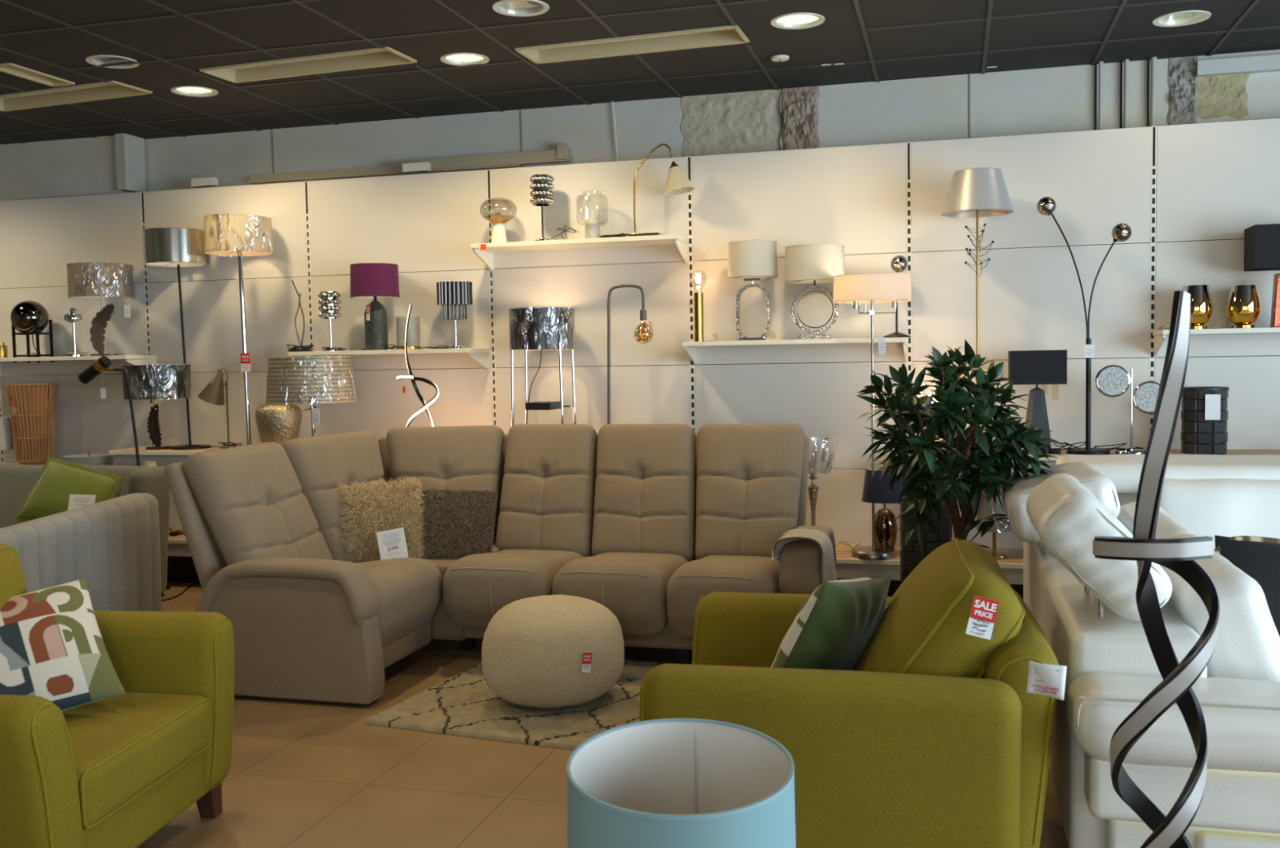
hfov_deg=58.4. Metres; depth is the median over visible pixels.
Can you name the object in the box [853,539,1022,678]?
cushion
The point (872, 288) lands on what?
floor lamp
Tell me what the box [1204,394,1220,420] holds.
price tag
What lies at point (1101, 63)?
trim
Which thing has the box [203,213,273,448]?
floor lamp
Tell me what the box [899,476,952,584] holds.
plant pot
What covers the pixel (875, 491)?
table lamp
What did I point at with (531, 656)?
pouffe
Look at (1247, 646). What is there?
cushion
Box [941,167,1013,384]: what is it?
floor lamp
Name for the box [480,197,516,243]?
table lamp
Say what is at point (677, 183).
table lamp
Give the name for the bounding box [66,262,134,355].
table lamp
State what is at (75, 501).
price card
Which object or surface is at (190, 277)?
price tag
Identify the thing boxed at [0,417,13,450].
table lamp
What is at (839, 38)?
ceiling
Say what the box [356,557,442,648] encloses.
seat cushion
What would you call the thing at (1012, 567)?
shelf
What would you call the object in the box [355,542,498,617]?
seat cushion
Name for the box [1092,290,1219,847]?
lamp
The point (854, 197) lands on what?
wall panel
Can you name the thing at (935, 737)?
armchair
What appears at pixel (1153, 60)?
trim
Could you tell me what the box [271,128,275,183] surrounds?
trim
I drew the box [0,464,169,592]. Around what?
sofa
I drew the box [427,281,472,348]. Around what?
table lamp
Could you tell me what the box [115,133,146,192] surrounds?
trim
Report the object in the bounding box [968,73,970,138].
trim
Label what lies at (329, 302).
table lamp
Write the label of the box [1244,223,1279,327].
table lamp
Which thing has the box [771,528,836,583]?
armrest
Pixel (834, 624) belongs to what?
cushion
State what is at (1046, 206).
floor lamp
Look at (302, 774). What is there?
floor
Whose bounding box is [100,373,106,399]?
price tag
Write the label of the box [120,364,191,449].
table lamp
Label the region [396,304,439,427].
table lamp
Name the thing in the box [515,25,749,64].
recessed light
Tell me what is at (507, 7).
recessed light
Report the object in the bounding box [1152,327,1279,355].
wall shelf
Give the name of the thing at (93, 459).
table lamp
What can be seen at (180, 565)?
shelf
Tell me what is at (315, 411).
price tag
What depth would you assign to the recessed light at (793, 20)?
5.34 m
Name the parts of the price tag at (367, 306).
red panel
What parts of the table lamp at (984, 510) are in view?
lamp shade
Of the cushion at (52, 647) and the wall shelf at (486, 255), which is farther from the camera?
the wall shelf at (486, 255)
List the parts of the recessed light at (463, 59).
glass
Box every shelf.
[0,355,156,377]
[108,444,222,467]
[166,526,199,582]
[288,348,489,369]
[470,234,688,271]
[681,337,908,364]
[835,543,901,596]
[909,448,1146,478]
[983,547,1023,599]
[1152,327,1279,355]
[1169,448,1279,454]
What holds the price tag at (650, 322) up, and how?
hanging from the floor lamp at (642, 313)
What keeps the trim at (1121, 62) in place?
attached to the wall
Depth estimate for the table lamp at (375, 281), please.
6.89 m
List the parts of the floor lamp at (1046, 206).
globe, cord, arm, arm, cord, globe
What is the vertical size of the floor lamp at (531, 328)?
0.822 m
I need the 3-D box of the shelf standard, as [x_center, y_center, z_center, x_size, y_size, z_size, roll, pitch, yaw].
[-0.885,-0.308,6.994,7.443,2.470,0.022,0,3,15]
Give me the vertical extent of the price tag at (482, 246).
0.034 m
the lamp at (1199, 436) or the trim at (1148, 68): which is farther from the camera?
the trim at (1148, 68)
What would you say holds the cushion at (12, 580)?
on the armchair at (111, 772)
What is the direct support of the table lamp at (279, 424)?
on the wall shelf at (127, 456)
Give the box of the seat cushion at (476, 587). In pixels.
[442,549,583,628]
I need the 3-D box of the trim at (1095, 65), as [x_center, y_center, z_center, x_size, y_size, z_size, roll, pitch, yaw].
[2.478,-1.644,6.222,0.008,0.620,0.016,0,3,15]
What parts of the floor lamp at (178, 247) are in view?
lamp shade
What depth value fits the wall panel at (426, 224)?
7.10 m
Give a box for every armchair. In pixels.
[0,543,234,847]
[639,537,1058,847]
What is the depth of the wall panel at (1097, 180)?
6.12 m
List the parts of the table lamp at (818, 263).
lamp shade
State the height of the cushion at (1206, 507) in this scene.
0.464 m
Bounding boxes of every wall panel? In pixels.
[0,191,151,465]
[144,181,311,527]
[307,169,493,443]
[490,156,690,433]
[691,142,907,545]
[911,126,1151,548]
[1155,118,1279,449]
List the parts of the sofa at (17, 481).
backrest, backrest, armrest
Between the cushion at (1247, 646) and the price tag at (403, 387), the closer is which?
the cushion at (1247, 646)
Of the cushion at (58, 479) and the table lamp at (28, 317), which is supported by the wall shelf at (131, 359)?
the table lamp at (28, 317)
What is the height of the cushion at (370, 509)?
0.468 m
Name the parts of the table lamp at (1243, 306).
cord, glass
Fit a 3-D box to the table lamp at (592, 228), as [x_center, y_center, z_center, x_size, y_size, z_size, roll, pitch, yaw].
[-0.210,-1.196,6.567,0.313,0.280,0.180,0,3,15]
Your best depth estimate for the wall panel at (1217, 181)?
5.89 m
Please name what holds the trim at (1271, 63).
attached to the wall
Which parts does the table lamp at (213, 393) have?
lamp shade, arm, cord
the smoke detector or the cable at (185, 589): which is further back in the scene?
the cable at (185, 589)
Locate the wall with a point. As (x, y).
(1056, 100)
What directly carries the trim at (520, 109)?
attached to the wall
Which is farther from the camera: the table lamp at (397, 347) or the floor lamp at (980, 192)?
the table lamp at (397, 347)
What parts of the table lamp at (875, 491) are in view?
lamp shade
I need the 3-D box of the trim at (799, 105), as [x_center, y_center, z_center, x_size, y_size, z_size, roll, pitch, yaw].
[0.925,-1.703,6.624,0.227,0.496,0.044,0,3,15]
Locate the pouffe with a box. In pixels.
[481,594,624,708]
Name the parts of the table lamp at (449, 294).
cord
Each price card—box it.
[67,494,95,510]
[376,527,408,559]
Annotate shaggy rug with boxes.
[365,659,667,750]
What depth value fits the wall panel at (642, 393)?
6.78 m
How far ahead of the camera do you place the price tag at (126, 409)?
7.68 m
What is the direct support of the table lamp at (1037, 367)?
on the wall shelf at (1052, 460)
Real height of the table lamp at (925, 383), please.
0.364 m
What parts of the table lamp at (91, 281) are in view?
lamp shade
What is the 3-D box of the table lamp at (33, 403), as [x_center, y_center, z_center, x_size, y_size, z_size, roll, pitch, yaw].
[-4.040,0.217,7.638,0.318,0.973,0.319,0,3,11]
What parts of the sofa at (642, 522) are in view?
backrest, armrest, backrest, backrest, leg, frame, backrest, backrest, leg, backrest, armrest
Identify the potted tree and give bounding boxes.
[857,339,1064,552]
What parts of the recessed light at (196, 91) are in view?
glass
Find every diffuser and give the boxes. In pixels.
[13,386,49,461]
[396,375,439,427]
[1092,539,1219,779]
[1134,290,1207,847]
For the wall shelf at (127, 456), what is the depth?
7.19 m
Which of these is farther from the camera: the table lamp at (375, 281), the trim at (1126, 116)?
the table lamp at (375, 281)
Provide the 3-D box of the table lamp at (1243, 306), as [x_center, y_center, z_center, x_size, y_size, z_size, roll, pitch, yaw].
[2.977,-0.584,5.735,0.243,0.215,0.156,0,3,15]
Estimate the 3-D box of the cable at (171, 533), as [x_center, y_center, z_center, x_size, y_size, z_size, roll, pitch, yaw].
[-2.975,0.688,7.293,0.088,0.037,0.173,-4,4,-42]
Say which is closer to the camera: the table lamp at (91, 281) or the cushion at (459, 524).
the cushion at (459, 524)
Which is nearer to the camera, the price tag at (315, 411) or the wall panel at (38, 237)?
the price tag at (315, 411)
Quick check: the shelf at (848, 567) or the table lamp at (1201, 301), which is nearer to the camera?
the table lamp at (1201, 301)
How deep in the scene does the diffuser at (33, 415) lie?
7.54 m
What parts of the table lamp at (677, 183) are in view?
arm, lamp shade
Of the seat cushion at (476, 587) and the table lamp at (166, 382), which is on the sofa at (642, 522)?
the seat cushion at (476, 587)
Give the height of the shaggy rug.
0.025 m
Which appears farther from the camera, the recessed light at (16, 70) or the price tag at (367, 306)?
the price tag at (367, 306)
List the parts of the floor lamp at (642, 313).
bulb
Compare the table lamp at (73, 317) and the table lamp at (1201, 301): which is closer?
the table lamp at (1201, 301)
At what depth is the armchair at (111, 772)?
3.15 m
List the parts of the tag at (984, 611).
red panel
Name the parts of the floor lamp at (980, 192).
lamp shade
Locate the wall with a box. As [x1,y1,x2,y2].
[0,49,1279,469]
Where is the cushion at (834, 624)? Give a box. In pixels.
[770,574,892,671]
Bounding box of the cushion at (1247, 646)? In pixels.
[1160,533,1279,681]
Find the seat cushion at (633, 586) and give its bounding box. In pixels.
[552,552,688,635]
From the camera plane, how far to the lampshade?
3.18 m
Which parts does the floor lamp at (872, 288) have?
lamp shade, swing arm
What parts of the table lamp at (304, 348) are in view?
cord, cord, cord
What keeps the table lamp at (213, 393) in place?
on the wall shelf at (127, 456)
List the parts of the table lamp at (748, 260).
plate, lamp shade, cord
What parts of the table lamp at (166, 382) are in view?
lamp shade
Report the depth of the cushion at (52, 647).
3.22 m
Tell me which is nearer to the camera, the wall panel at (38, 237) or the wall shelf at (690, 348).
the wall shelf at (690, 348)
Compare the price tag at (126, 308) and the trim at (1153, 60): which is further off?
the price tag at (126, 308)
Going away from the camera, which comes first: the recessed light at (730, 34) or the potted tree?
the potted tree
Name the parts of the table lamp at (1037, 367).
lamp shade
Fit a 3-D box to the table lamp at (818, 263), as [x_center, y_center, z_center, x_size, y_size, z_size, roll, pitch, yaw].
[0.953,-0.715,6.237,0.327,0.503,0.327,0,3,12]
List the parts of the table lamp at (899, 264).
globe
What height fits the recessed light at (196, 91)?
0.116 m
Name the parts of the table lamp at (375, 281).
lamp shade, cord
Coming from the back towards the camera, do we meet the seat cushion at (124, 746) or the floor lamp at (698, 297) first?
the floor lamp at (698, 297)
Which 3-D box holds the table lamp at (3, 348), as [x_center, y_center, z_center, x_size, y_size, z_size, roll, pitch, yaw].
[-4.317,-0.498,7.731,0.076,0.106,0.076,0,3,15]
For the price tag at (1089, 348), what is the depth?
5.72 m
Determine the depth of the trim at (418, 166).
7.14 m
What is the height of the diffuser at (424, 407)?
0.471 m
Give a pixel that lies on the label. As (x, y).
(1048, 680)
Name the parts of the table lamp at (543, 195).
lamp shade, cord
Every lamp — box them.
[0,342,8,358]
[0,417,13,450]
[4,382,57,465]
[10,300,53,363]
[61,448,113,465]
[62,307,89,356]
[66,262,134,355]
[78,355,164,597]
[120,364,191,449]
[142,227,211,449]
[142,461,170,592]
[197,368,241,448]
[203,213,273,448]
[255,404,302,444]
[265,355,357,436]
[286,280,314,351]
[317,291,346,351]
[350,262,399,350]
[395,316,421,349]
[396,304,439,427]
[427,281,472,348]
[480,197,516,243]
[508,306,576,426]
[529,174,577,240]
[566,718,795,847]
[576,191,628,238]
[607,284,653,424]
[628,143,695,236]
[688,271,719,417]
[727,240,777,341]
[784,243,844,339]
[807,436,860,554]
[832,272,911,559]
[861,466,901,549]
[883,255,911,337]
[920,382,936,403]
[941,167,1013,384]
[976,492,1012,559]
[1008,350,1066,454]
[1036,196,1131,454]
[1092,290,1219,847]
[1095,364,1159,454]
[1157,284,1213,330]
[1180,386,1229,454]
[1204,284,1261,328]
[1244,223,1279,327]
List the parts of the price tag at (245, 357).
red panel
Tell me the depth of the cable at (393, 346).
6.90 m
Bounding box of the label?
[1026,660,1066,700]
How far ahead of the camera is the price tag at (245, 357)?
7.12 m
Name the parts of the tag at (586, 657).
red panel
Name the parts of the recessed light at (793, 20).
glass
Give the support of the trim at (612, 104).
attached to the wall
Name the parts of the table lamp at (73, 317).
lamp shade, cord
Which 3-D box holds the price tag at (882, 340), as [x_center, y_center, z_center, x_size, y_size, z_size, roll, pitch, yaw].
[1.263,-0.434,5.962,0.038,0.135,0.002,0,3,15]
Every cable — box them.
[161,582,197,601]
[168,528,182,536]
[387,346,436,349]
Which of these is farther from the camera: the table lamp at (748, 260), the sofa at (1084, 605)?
the table lamp at (748, 260)
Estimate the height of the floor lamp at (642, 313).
0.942 m
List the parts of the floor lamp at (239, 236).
lamp shade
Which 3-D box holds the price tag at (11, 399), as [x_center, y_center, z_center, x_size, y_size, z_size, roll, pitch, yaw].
[-4.141,-0.116,7.561,0.045,0.100,0.003,0,3,15]
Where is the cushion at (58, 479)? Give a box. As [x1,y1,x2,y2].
[14,457,123,522]
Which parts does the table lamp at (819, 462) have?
stem, lamp shade, lamp shade, cord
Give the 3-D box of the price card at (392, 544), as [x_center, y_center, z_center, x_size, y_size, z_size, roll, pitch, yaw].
[-1.143,0.576,5.296,0.150,0.187,0.042,-2,3,-9]
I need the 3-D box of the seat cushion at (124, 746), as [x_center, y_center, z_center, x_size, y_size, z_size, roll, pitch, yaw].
[-1.692,0.906,3.137,0.796,0.168,0.682,-1,3,7]
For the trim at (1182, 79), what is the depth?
6.09 m
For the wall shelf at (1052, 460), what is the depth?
5.79 m
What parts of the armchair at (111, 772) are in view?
armrest, frame, armrest, leg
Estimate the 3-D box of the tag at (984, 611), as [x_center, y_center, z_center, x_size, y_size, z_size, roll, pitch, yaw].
[0.801,0.453,2.675,0.079,0.103,0.013,-1,3,6]
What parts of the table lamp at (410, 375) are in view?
ribbon frame, ribbon frame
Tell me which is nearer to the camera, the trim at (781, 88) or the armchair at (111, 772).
the armchair at (111, 772)
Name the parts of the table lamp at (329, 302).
lamp shade, cord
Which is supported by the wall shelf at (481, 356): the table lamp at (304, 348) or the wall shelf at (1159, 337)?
the table lamp at (304, 348)
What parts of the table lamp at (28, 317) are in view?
globe, frame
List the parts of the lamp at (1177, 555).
ribbon frame, ribbon frame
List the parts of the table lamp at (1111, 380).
disc frame, cord, disc frame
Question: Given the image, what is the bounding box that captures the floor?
[136,582,1068,847]
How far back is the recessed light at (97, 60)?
5.87 m
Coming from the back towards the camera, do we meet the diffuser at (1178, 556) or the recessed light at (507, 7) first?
the recessed light at (507, 7)
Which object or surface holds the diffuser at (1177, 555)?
attached to the lamp at (1177, 555)
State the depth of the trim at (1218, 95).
6.05 m
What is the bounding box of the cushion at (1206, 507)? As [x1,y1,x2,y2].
[1160,478,1279,549]
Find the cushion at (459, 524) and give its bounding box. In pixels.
[417,487,497,559]
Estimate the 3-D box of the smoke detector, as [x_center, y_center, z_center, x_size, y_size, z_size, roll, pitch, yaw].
[0.726,-1.893,5.931,0.096,0.022,0.096,0,3,15]
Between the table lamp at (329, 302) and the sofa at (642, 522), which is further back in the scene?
the table lamp at (329, 302)
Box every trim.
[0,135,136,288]
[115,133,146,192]
[191,162,431,187]
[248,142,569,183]
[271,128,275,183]
[520,109,523,167]
[611,101,618,161]
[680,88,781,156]
[777,88,782,151]
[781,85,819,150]
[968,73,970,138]
[1094,63,1097,130]
[1097,61,1103,129]
[1120,61,1122,128]
[1123,59,1128,128]
[1146,59,1149,126]
[1150,57,1156,126]
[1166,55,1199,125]
[1195,54,1279,77]
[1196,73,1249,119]
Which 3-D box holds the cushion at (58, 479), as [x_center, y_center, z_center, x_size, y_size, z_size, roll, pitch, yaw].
[-3.161,0.411,6.340,0.520,0.440,0.228,-1,3,5]
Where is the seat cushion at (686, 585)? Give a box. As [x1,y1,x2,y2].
[666,555,781,638]
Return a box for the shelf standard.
[0,125,1156,464]
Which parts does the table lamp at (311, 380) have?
lamp shade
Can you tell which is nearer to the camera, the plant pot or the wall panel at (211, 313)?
the plant pot
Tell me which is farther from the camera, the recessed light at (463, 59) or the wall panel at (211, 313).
the wall panel at (211, 313)
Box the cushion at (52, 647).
[0,577,125,711]
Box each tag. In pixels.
[10,399,17,413]
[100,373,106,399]
[124,302,130,317]
[124,406,130,414]
[187,274,193,281]
[240,353,250,371]
[311,408,319,425]
[366,305,369,320]
[402,386,405,393]
[480,244,485,250]
[581,653,591,672]
[648,321,653,333]
[878,337,886,354]
[965,595,999,639]
[1084,344,1094,358]
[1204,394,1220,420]
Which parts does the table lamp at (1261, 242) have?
lamp shade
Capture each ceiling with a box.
[0,0,1279,144]
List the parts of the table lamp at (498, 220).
lamp shade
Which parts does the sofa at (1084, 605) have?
headrest post, headrest post, armrest, panel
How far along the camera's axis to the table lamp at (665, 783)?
1.94 m
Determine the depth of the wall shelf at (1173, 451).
5.76 m
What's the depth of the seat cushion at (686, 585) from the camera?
4.86 m
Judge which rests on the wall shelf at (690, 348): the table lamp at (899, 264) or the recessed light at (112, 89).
the table lamp at (899, 264)
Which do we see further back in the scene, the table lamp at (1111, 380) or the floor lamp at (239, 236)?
the floor lamp at (239, 236)
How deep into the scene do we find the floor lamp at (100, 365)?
6.80 m
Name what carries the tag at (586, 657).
attached to the pouffe
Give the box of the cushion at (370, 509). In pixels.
[335,475,428,563]
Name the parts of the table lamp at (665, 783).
lamp shade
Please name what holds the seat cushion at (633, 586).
on the sofa at (642, 522)
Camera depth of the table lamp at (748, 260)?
6.25 m
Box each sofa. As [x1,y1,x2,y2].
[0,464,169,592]
[0,493,161,611]
[164,423,836,704]
[1000,453,1279,847]
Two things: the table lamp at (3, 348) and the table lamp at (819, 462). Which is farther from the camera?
the table lamp at (3, 348)
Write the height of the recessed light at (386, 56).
0.096 m
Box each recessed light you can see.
[0,62,75,86]
[0,80,152,111]
[85,55,139,68]
[170,85,217,97]
[199,46,417,83]
[440,53,488,66]
[492,0,549,16]
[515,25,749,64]
[770,13,825,29]
[1152,10,1211,26]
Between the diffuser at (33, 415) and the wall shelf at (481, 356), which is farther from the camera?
the diffuser at (33, 415)
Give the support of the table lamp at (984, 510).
on the shelf at (1012, 567)
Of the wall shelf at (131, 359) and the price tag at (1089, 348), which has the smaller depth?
the price tag at (1089, 348)
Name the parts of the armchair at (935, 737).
armrest, armrest, frame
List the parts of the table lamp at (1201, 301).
cord, glass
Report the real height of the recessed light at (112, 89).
0.096 m
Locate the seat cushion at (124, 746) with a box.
[61,692,210,831]
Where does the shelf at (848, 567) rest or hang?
on the floor
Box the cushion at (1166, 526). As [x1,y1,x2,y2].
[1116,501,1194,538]
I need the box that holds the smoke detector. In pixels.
[770,54,789,62]
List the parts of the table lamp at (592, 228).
glass, cord, cord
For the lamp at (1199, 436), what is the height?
0.330 m
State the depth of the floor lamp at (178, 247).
7.11 m
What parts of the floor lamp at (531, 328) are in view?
leg, leg, cord, lamp shade, leg, leg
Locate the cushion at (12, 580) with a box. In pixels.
[0,543,27,609]

